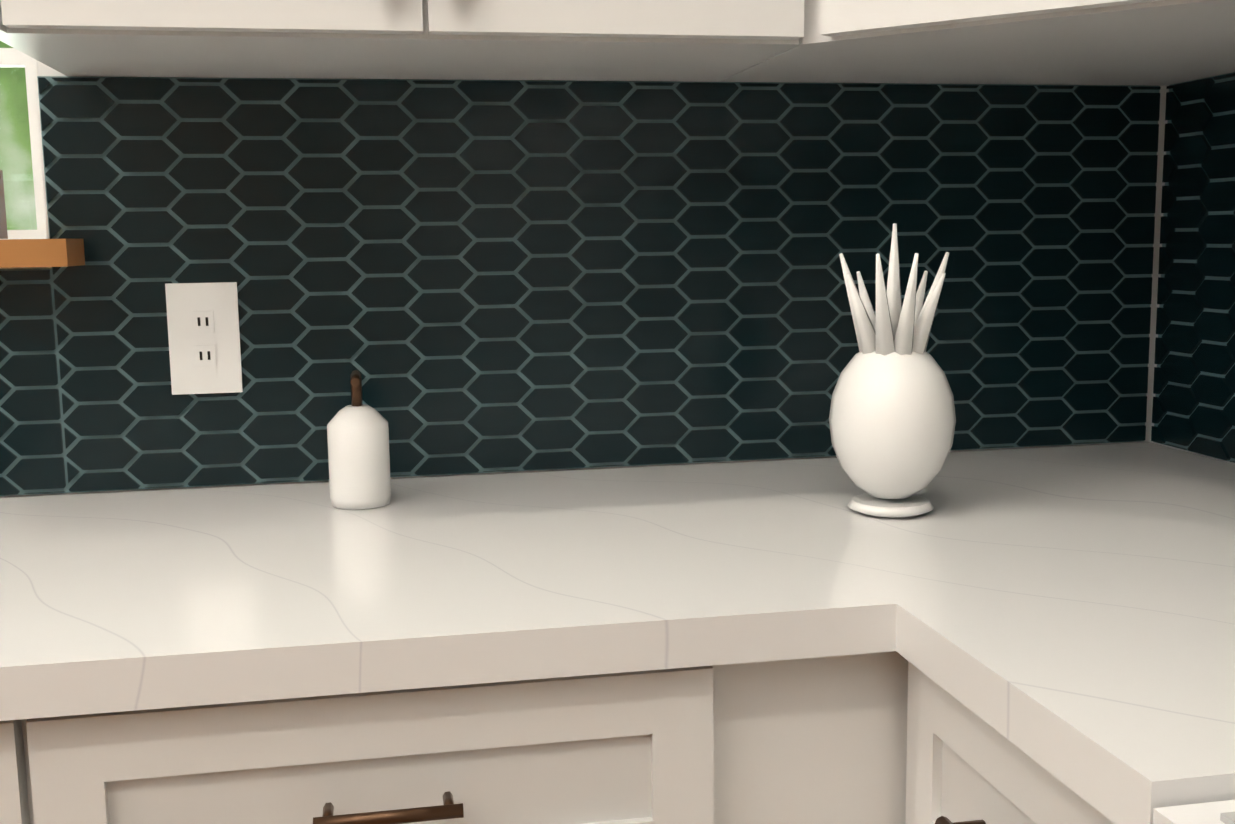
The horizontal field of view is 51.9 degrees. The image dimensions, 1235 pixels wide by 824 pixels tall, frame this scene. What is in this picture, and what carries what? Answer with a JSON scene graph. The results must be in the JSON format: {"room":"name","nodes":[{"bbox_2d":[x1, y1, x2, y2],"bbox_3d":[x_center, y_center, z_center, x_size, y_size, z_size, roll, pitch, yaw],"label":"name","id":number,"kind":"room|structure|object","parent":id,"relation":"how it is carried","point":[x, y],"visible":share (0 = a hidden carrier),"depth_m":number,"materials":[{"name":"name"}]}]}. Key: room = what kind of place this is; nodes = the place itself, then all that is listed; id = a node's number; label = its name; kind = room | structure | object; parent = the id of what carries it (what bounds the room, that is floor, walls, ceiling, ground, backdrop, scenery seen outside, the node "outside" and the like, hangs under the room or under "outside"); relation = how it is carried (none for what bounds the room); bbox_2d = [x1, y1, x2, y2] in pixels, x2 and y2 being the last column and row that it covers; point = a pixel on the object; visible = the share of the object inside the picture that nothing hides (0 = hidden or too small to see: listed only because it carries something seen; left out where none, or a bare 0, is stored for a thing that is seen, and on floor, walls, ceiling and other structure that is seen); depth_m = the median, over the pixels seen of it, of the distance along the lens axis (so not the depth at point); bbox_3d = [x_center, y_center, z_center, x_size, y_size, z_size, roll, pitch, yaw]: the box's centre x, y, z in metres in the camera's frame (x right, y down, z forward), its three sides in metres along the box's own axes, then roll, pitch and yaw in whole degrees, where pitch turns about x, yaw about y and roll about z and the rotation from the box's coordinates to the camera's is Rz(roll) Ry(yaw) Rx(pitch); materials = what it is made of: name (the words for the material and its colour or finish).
{"room":"kitchen","nodes":[
{"label":"kitchen","id":0,"kind":"room"},
{"bbox_2d":[0,61,1165,497],"bbox_3d":[-2.874,-0.620,1.055,7.600,3.454,0.150,-2,8,-11],"label":"wall","id":1,"kind":"structure","parent":0,"point":[44,69],"depth_m":1.70,"materials":[{"name":"white"}]},
{"bbox_2d":[0,45,48,239],"bbox_3d":[-0.986,-0.619,1.415,0.639,0.900,0.148,-2,8,-11],"label":"window","id":2,"kind":"structure","parent":1,"relation":"in","point":[12,57],"depth_m":1.53,"materials":[{"name":"white"}]},
{"bbox_2d":[0,170,84,267],"bbox_3d":[-1.109,-0.201,1.318,1.026,0.117,0.086,-2,8,-11],"label":"wood shelf","id":3,"kind":"object","parent":1,"relation":"attached to","point":[41,252],"visible":1,"depth_m":1.37,"materials":[{"name":"brown"}]},
{"bbox_2d":[0,0,803,81],"bbox_3d":[-0.223,-0.898,1.255,0.760,1.065,0.364,-2,8,-11],"label":"upper cabinet","id":4,"kind":"object","parent":1,"relation":"attached to","point":[650,40],"visible":1,"depth_m":1.23,"materials":[{"name":"white"}]},
{"bbox_2d":[0,76,1160,495],"bbox_3d":[-0.977,-0.128,1.401,3.461,0.478,0.008,-2,8,-11],"label":"tile backsplash","id":5,"kind":"structure","parent":1,"relation":"attached to","point":[474,276],"depth_m":1.56,"materials":[{"name":"teal tile"}]},
{"bbox_2d":[165,282,242,394],"bbox_3d":[-0.485,-0.086,1.493,0.080,0.130,0.007,-2,8,-11],"label":"electrical outlet plate","id":6,"kind":"object","parent":5,"relation":"attached to","point":[204,337],"visible":1,"depth_m":1.47,"materials":[{"name":"white"}]},
{"bbox_2d":[1151,74,1234,464],"bbox_3d":[1.095,-0.692,0.087,0.150,3.750,3.490,-2,8,-11],"label":"wall","id":7,"kind":"structure","parent":0,"point":[1160,245],"depth_m":1.71,"materials":[{"name":"white"}]},
{"bbox_2d":[720,0,1234,85],"bbox_3d":[0.477,-0.909,1.260,0.611,1.065,0.611,-2,8,-11],"label":"upper cabinet","id":8,"kind":"object","parent":7,"relation":"attached to","point":[1106,42],"visible":1,"depth_m":1.29,"materials":[{"name":"white"}]},
{"bbox_2d":[1151,72,1234,462],"bbox_3d":[0.939,-0.048,0.624,0.008,0.478,2.233,-2,8,-11],"label":"tile backsplash","id":9,"kind":"structure","parent":7,"relation":"attached to","point":[1193,408],"depth_m":1.63,"materials":[{"name":"teal tile"}]},
{"bbox_3d":[-2.304,1.592,-1.952,7.750,0.120,6.800,-2,8,-11],"label":"floor","id":10,"kind":"structure","parent":0,"visible":0},
{"bbox_2d":[0,663,739,823],"bbox_3d":[-0.257,0.603,1.319,0.578,0.884,0.622,-2,8,-11],"label":"base cabinet","id":11,"kind":"object","parent":10,"relation":"on","point":[662,746],"depth_m":0.97,"materials":[{"name":"white wood"}]},
{"bbox_2d":[740,651,907,823],"bbox_3d":[0.381,0.578,1.438,0.835,0.884,0.622,-2,8,-11],"label":"base cabinet","id":12,"kind":"object","parent":10,"relation":"on","point":[818,740],"depth_m":1.06,"materials":[{"name":"white"}]},
{"bbox_2d":[0,442,1234,720],"bbox_3d":[-0.911,0.172,1.125,3.472,0.039,0.644,-2,8,-11],"label":"countertop","id":13,"kind":"structure","parent":12,"relation":"on","point":[153,599],"depth_m":1.15,"materials":[{"name":"white stone"}]},
{"bbox_2d":[327,370,390,509],"bbox_3d":[-0.286,0.028,1.402,0.066,0.150,0.075,-2,8,-11],"label":"soap dispenser","id":14,"kind":"object","parent":13,"relation":"on","point":[358,451],"visible":1,"depth_m":1.38,"materials":[{"name":"white ceramic"}]},
{"bbox_2d":[829,223,955,517],"bbox_3d":[0.286,-0.044,1.320,0.130,0.300,0.130,-2,8,-11],"label":"pineapple","id":15,"kind":"object","parent":13,"relation":"on","point":[892,419],"visible":1,"depth_m":1.28,"materials":[{"name":"white ceramic"}]},
{"bbox_2d":[864,554,1234,823],"bbox_3d":[0.567,0.182,0.895,0.652,0.039,0.324,-2,8,-11],"label":"countertop","id":16,"kind":"structure","parent":12,"relation":"on","point":[1066,614],"depth_m":0.88,"materials":[{"name":"white stone"}]},
{"bbox_2d":[905,661,1113,823],"bbox_3d":[0.585,0.637,0.984,0.622,0.884,0.366,-2,8,-11],"label":"base cabinet","id":17,"kind":"object","parent":10,"relation":"on","point":[965,764],"visible":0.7,"depth_m":0.91,"materials":[{"name":"white wood"}]},
{"bbox_2d":[1153,800,1234,823],"bbox_3d":[0.638,0.588,0.403,0.701,1.140,0.760,-2,8,-11],"label":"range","id":18,"kind":"object","parent":10,"relation":"on","point":[1220,812],"visible":1,"depth_m":0.67,"materials":[{"name":"white metal"}]},
{"label":"outside","id":19,"kind":"structure","parent":0,"visible":0},
{"bbox_2d":[0,41,36,229],"bbox_3d":[4.640,0.127,0.768,11.000,3.040,15.600,-2,8,-11],"label":"foliage","id":20,"kind":"object","parent":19,"point":[10,140],"depth_m":2.50,"materials":[{"name":"green plant"}]}
]}

